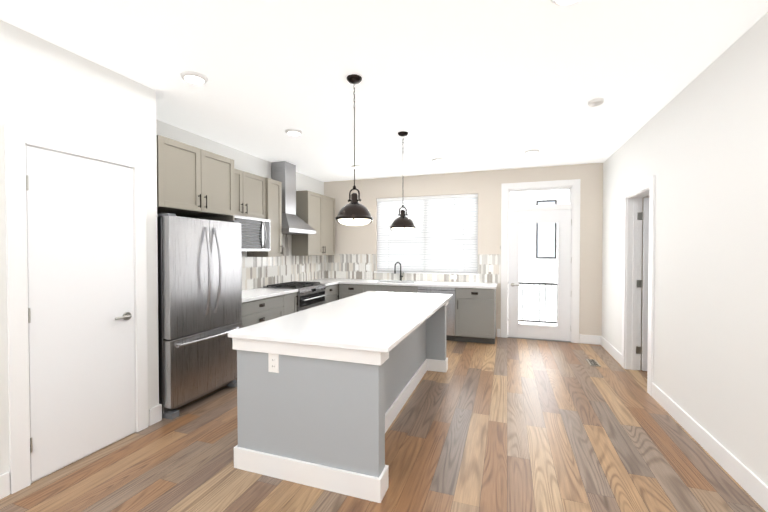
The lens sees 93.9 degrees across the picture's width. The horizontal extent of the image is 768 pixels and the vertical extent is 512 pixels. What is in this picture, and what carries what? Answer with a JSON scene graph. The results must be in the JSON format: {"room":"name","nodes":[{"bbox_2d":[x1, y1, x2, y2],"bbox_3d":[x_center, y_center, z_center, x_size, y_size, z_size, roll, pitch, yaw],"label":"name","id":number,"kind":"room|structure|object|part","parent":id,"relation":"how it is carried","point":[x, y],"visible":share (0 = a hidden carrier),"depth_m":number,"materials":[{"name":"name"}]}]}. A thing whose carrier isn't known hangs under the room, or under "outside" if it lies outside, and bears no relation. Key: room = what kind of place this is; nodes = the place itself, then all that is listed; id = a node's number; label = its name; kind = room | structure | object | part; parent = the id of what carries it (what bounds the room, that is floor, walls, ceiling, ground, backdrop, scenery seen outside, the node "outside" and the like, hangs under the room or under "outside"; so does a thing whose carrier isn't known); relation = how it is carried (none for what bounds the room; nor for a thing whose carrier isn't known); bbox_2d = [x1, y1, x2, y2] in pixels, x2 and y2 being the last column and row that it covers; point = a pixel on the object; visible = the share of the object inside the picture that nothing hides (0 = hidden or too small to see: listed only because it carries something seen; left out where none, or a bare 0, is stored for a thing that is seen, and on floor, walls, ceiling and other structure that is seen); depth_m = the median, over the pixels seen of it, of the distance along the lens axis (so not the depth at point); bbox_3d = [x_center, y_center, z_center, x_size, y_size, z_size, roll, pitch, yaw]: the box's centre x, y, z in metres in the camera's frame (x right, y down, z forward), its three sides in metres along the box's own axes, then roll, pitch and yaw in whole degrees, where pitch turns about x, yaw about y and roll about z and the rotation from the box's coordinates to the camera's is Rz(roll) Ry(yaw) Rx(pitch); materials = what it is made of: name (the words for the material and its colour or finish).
{"room":"kitchen","nodes":[
{"label":"kitchen","id":0,"kind":"room"},
{"bbox_2d":[0,19,158,482],"bbox_3d":[-2.857,0.043,0.691,0.150,2.850,5.130,0,1,19],"label":"wall","id":1,"kind":"structure","parent":0,"point":[48,87],"depth_m":2.49,"materials":[{"name":"paint"}]},
{"bbox_2d":[0,472,9,498],"bbox_3d":[-2.933,1.405,0.229,0.019,0.140,4.105,0,1,19],"label":"baseboard","id":2,"kind":"structure","parent":1,"relation":"attached to","point":[4,478],"depth_m":2.15,"materials":[{"name":"white wood"}]},
{"bbox_2d":[4,124,147,493],"bbox_3d":[-2.123,0.321,2.572,0.020,2.235,0.875,0,1,19],"label":"door frame","id":3,"kind":"structure","parent":1,"relation":"attached to","point":[17,140],"depth_m":2.22,"materials":[{"name":"white"}]},
{"bbox_2d":[26,146,135,481],"bbox_3d":[-2.104,0.366,2.562,0.059,2.121,0.681,0,1,19],"label":"pantry door","id":4,"kind":"structure","parent":1,"relation":"in","point":[80,264],"depth_m":2.51,"materials":[{"name":"white wood"}]},
{"bbox_2d":[156,119,323,289],"bbox_3d":[-1.917,-0.029,5.337,0.150,2.850,4.270,0,1,19],"label":"wall","id":5,"kind":"structure","parent":0,"point":[249,163],"depth_m":4.85,"materials":[{"name":"paint"}]},
{"bbox_2d":[156,135,234,217],"bbox_3d":[-2.075,-0.748,3.622,0.652,0.620,0.916,0,1,19],"label":"upper cabinet","id":6,"kind":"object","parent":5,"relation":"attached to","point":[193,182],"visible":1,"depth_m":3.46,"materials":[{"name":"paint"}]},
{"bbox_2d":[234,168,265,218],"bbox_3d":[-1.909,-0.784,4.551,0.362,0.575,0.909,0,1,19],"label":"upper cabinet","id":7,"kind":"object","parent":5,"relation":"attached to","point":[249,194],"visible":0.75,"depth_m":4.63,"materials":[{"name":"paint"}]},
{"bbox_2d":[234,215,269,250],"bbox_3d":[-1.844,-0.278,4.598,0.460,0.430,0.786,0,1,19],"label":"microwave","id":8,"kind":"object","parent":7,"relation":"attached to","point":[255,234],"visible":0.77,"depth_m":4.60,"materials":[{"name":"silver metal"}]},
{"bbox_2d":[247,178,282,256],"bbox_3d":[-1.695,-0.536,5.132,0.392,1.090,0.319,0,1,19],"label":"upper cabinet","id":9,"kind":"object","parent":5,"relation":"attached to","point":[273,201],"visible":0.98,"depth_m":5.06,"materials":[{"name":"paint"}]},
{"bbox_2d":[242,234,323,289],"bbox_3d":[-1.710,0.028,5.690,0.010,0.874,3.166,0,1,19],"label":"backsplash","id":10,"kind":"structure","parent":5,"relation":"attached to","point":[261,272],"depth_m":5.84,"materials":[{"name":"tile"}]},
{"bbox_2d":[271,161,315,234],"bbox_3d":[-1.476,-0.905,5.633,0.477,1.101,0.762,0,1,19],"label":"range hood","id":11,"kind":"object","parent":5,"relation":"attached to","point":[284,173],"visible":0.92,"depth_m":5.54,"materials":[{"name":"silver metal"}]},
{"bbox_2d":[291,190,334,255],"bbox_3d":[-1.241,-0.557,6.498,0.362,1.090,1.000,0,1,19],"label":"upper cabinet","id":12,"kind":"object","parent":5,"relation":"attached to","point":[315,211],"visible":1,"depth_m":6.23,"materials":[{"name":"paint"}]},
{"bbox_2d":[0,337,765,511],"bbox_3d":[0.408,1.481,1.770,6.880,0.060,9.550,0,1,19],"label":"floor","id":13,"kind":"structure","parent":0,"point":[501,424],"depth_m":2.56,"materials":[{"name":"brown wood"}]},
{"bbox_2d":[157,213,241,419],"bbox_3d":[-2.000,0.492,3.633,0.799,1.860,0.918,0,1,19],"label":"fridge","id":14,"kind":"object","parent":13,"relation":"on","point":[199,289],"depth_m":3.36,"materials":[{"name":"silver metal"}]},
{"bbox_3d":[-1.949,-0.214,4.081,0.597,0.460,0.018,0,1,19],"label":"fridge panel","id":15,"kind":"part","parent":14,"relation":"part of","materials":[{"name":"silver metal"}]},
{"bbox_2d":[239,294,286,327],"bbox_3d":[-1.785,0.966,4.561,0.607,0.884,0.980,0,1,19],"label":"base cabinet","id":16,"kind":"object","parent":13,"relation":"on","point":[260,310],"depth_m":4.46,"materials":[{"name":"paint"}]},
{"bbox_2d":[242,281,338,302],"bbox_3d":[-1.520,0.492,5.288,0.632,0.040,2.550,0,1,19],"label":"countertop","id":17,"kind":"structure","parent":16,"relation":"on","point":[254,294],"depth_m":4.84,"materials":[{"name":"white stone"}]},
{"bbox_2d":[287,292,297,314],"bbox_3d":[-1.593,0.958,5.122,0.607,0.884,0.325,0,1,19],"label":"base cabinet","id":18,"kind":"object","parent":13,"relation":"on","point":[292,298],"depth_m":5.06,"materials":[{"name":"paint"}]},
{"bbox_2d":[263,281,326,311],"bbox_3d":[-1.359,0.912,5.620,0.692,0.959,0.766,0,1,19],"label":"range","id":19,"kind":"object","parent":13,"relation":"on","point":[310,294],"visible":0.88,"depth_m":5.47,"materials":[{"name":"silver metal"}]},
{"bbox_2d":[324,284,338,303],"bbox_3d":[-1.201,0.940,6.261,0.607,0.884,0.545,0,1,19],"label":"base cabinet","id":20,"kind":"object","parent":13,"relation":"on","point":[332,291],"depth_m":6.20,"materials":[{"name":"paint"}]},
{"bbox_2d":[232,302,447,502],"bbox_3d":[-0.111,0.978,3.453,1.064,0.895,2.530,0,1,19],"label":"kitchen island","id":21,"kind":"object","parent":13,"relation":"on","point":[320,417],"visible":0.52,"depth_m":2.27,"materials":[{"name":"paint"}]},
{"bbox_2d":[268,353,278,372],"bbox_3d":[-0.720,0.697,2.338,0.078,0.124,0.007,0,1,19],"label":"outlet","id":22,"kind":"object","parent":21,"relation":"attached to","point":[273,362],"visible":0.94,"depth_m":2.33,"materials":[{"name":"white plastic"}]},
{"bbox_2d":[228,291,452,352],"bbox_3d":[-0.094,0.512,3.435,1.134,0.037,2.580,0,1,19],"label":"island countertop","id":23,"kind":"structure","parent":21,"relation":"on","point":[379,321],"depth_m":2.70,"materials":[{"name":"white stone"}]},
{"bbox_2d":[339,284,378,299],"bbox_3d":[-0.464,0.935,6.628,0.540,0.884,0.607,0,1,19],"label":"base cabinet","id":24,"kind":"object","parent":13,"relation":"on","point":[345,290],"depth_m":6.33,"materials":[{"name":"paint"}]},
{"bbox_2d":[418,286,455,340],"bbox_3d":[0.944,0.944,6.135,0.614,0.881,0.592,0,1,19],"label":"dishwasher","id":25,"kind":"object","parent":13,"relation":"on","point":[450,321],"visible":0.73,"depth_m":5.79,"materials":[{"name":"silver metal"}]},
{"bbox_2d":[455,288,494,343],"bbox_3d":[1.527,0.945,5.944,0.608,0.884,0.607,0,1,19],"label":"base cabinet","id":26,"kind":"object","parent":13,"relation":"on","point":[475,315],"depth_m":5.67,"materials":[{"name":"paint"}]},
{"bbox_2d":[308,278,497,288],"bbox_3d":[0.267,0.586,6.359,3.317,0.260,0.632,0,1,19],"label":"countertop","id":27,"kind":"structure","parent":26,"relation":"on","point":[424,283],"depth_m":6.16,"materials":[{"name":"white stone"}]},
{"bbox_2d":[394,262,403,280],"bbox_3d":[0.276,0.279,6.548,0.146,0.346,0.182,0,1,19],"label":"faucet","id":28,"kind":"object","parent":27,"relation":"on","point":[401,276],"visible":1,"depth_m":6.58,"materials":[{"name":"silver metal"}]},
{"bbox_2d":[586,359,600,366],"bbox_3d":[2.754,1.404,4.722,0.120,0.004,0.300,0,1,19],"label":"floor vent","id":29,"kind":"object","parent":13,"relation":"in","point":[592,362],"visible":1,"depth_m":4.72,"materials":[{"name":"silver metal"}]},
{"bbox_2d":[0,0,767,181],"bbox_3d":[0.408,-1.448,1.725,6.880,0.100,9.550,0,1,19],"label":"ceiling","id":30,"kind":"structure","parent":0,"point":[458,86],"depth_m":2.69,"materials":[{"name":"paint"}]},
{"bbox_2d":[180,71,207,83],"bbox_3d":[-1.497,-1.400,2.830,0.194,0.030,0.194,0,1,19],"label":"recessed light","id":31,"kind":"object","parent":30,"relation":"in","point":[193,77],"visible":1,"depth_m":2.79,"materials":[{"name":"white plastic"}]},
{"bbox_2d":[285,129,301,135],"bbox_3d":[-1.039,-1.420,4.131,0.194,0.030,0.194,0,1,19],"label":"recessed light","id":32,"kind":"object","parent":30,"relation":"in","point":[295,132],"visible":1,"depth_m":4.08,"materials":[{"name":"white plastic"}]},
{"bbox_2d":[335,74,372,225],"bbox_3d":[-0.241,-0.829,2.861,0.311,1.173,0.304,0,1,19],"label":"pendant light","id":33,"kind":"object","parent":30,"relation":"hanging from","point":[353,212],"visible":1,"depth_m":2.80,"materials":[{"name":"black metal"}]},
{"bbox_2d":[351,165,362,168],"bbox_3d":[-0.439,-1.447,5.849,0.194,0.030,0.194,0,1,19],"label":"recessed light","id":34,"kind":"object","parent":30,"relation":"in","point":[357,166],"visible":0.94,"depth_m":5.80,"materials":[{"name":"white plastic"}]},
{"bbox_2d":[390,131,415,231],"bbox_3d":[0.217,-0.858,4.194,0.311,1.157,0.304,0,1,19],"label":"pendant light","id":35,"kind":"object","parent":30,"relation":"hanging from","point":[402,223],"visible":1,"depth_m":4.12,"materials":[{"name":"black metal"}]},
{"bbox_2d":[432,158,444,161],"bbox_3d":[0.816,-1.440,5.408,0.194,0.030,0.194,0,1,19],"label":"recessed light","id":36,"kind":"object","parent":30,"relation":"in","point":[438,159],"visible":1,"depth_m":5.35,"materials":[{"name":"white plastic"}]},
{"bbox_2d":[524,149,539,154],"bbox_3d":[2.049,-1.433,4.963,0.194,0.030,0.194,0,1,19],"label":"recessed light","id":37,"kind":"object","parent":30,"relation":"in","point":[531,152],"visible":1,"depth_m":4.92,"materials":[{"name":"white plastic"}]},
{"bbox_2d":[551,0,578,5],"bbox_3d":[0.984,-1.386,1.893,0.194,0.030,0.194,0,1,19],"label":"recessed light","id":38,"kind":"object","parent":30,"relation":"in","point":[562,2],"visible":0.94,"depth_m":1.94,"materials":[{"name":"white"}]},
{"bbox_2d":[588,98,603,106],"bbox_3d":[1.943,-1.405,3.287,0.130,0.036,0.130,0,1,19],"label":"smoke detector","id":39,"kind":"object","parent":30,"relation":"attached to","point":[595,102],"visible":1,"depth_m":3.26,"materials":[{"name":"white plastic"}]},
{"bbox_2d":[324,162,648,346],"bbox_3d":[2.006,-0.042,6.168,6.730,2.850,0.150,0,1,19],"label":"wall","id":40,"kind":"structure","parent":0,"point":[485,186],"depth_m":6.13,"materials":[{"name":"paint"}]},
{"bbox_2d":[324,254,500,282],"bbox_3d":[0.391,0.208,6.641,3.368,0.484,0.010,0,1,19],"label":"backsplash","id":41,"kind":"structure","parent":40,"relation":"attached to","point":[341,266],"depth_m":6.78,"materials":[{"name":"tile"}]},
{"bbox_2d":[374,199,478,274],"bbox_3d":[0.756,-0.387,6.576,1.944,1.412,0.180,0,1,19],"label":"window","id":42,"kind":"structure","parent":40,"relation":"attached to","point":[429,272],"depth_m":6.49,"materials":[{"name":"white"}]},
{"bbox_2d":[377,194,477,272],"bbox_3d":[0.752,-0.399,6.564,1.872,1.384,0.056,0,1,19],"label":"window blind","id":43,"kind":"object","parent":40,"relation":"attached to","point":[432,245],"visible":0.9,"depth_m":6.52,"materials":[{"name":"white"}]},
{"bbox_2d":[508,209,571,340],"bbox_3d":[2.561,0.311,5.910,0.966,2.124,0.100,0,1,19],"label":"back door","id":44,"kind":"structure","parent":40,"relation":"in","point":[561,331],"depth_m":5.90,"materials":[{"name":"white"}]},
{"bbox_2d":[501,179,580,342],"bbox_3d":[2.575,0.082,5.964,1.190,2.609,0.170,0,1,19],"label":"door frame","id":45,"kind":"structure","parent":40,"relation":"attached to","point":[573,186],"depth_m":5.85,"materials":[{"name":"white wood"}]},
{"bbox_2d":[579,334,599,344],"bbox_3d":[3.255,1.321,5.670,0.290,0.140,0.019,0,1,19],"label":"baseboard","id":46,"kind":"structure","parent":40,"relation":"attached to","point":[585,339],"depth_m":5.67,"materials":[{"name":"white wood"}]},
{"bbox_2d":[519,282,556,323],"bbox_3d":[3.098,1.018,6.549,2.800,0.960,1.250,0,1,19],"label":"rail","id":47,"kind":"object","parent":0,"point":[530,283],"depth_m":7.10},
{"bbox_2d":[602,12,767,485],"bbox_3d":[1.983,0.035,1.207,0.150,2.850,9.250,0,1,19],"label":"wall","id":48,"kind":"structure","parent":0,"point":[697,146],"depth_m":2.61,"materials":[{"name":"paint"}]},
{"bbox_2d":[600,336,621,364],"bbox_3d":[3.226,1.330,5.104,0.016,0.140,1.110,0,1,19],"label":"baseboard","id":49,"kind":"structure","parent":48,"relation":"attached to","point":[604,343],"depth_m":5.03,"materials":[{"name":"white wood"}]},
{"bbox_2d":[621,175,655,395],"bbox_3d":[2.954,0.298,4.066,0.173,2.235,0.990,0,1,19],"label":"door frame","id":50,"kind":"structure","parent":48,"relation":"attached to","point":[634,195],"depth_m":4.41,"materials":[{"name":"white"}]},
{"bbox_2d":[636,198,648,370],"bbox_3d":[3.489,0.349,4.263,0.817,2.103,0.043,0,1,19],"label":"door","id":51,"kind":"structure","parent":48,"relation":"in","point":[643,282],"depth_m":4.35,"materials":[{"name":"white"}]},
{"bbox_2d":[652,383,767,511],"bbox_3d":[1.561,1.404,0.258,0.019,0.140,7.140,0,1,19],"label":"baseboard","id":52,"kind":"structure","parent":48,"relation":"attached to","point":[749,482],"depth_m":2.48,"materials":[{"name":"white wood"}]},
{"label":"outside","id":53,"kind":"structure","parent":0,"visible":0},
{"bbox_2d":[386,189,568,325],"bbox_3d":[3.992,-1.676,10.034,13.000,12.000,0.300,0,1,19],"label":"building","id":54,"kind":"structure","parent":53,"point":[549,276],"depth_m":9.91,"materials":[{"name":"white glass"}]}
]}

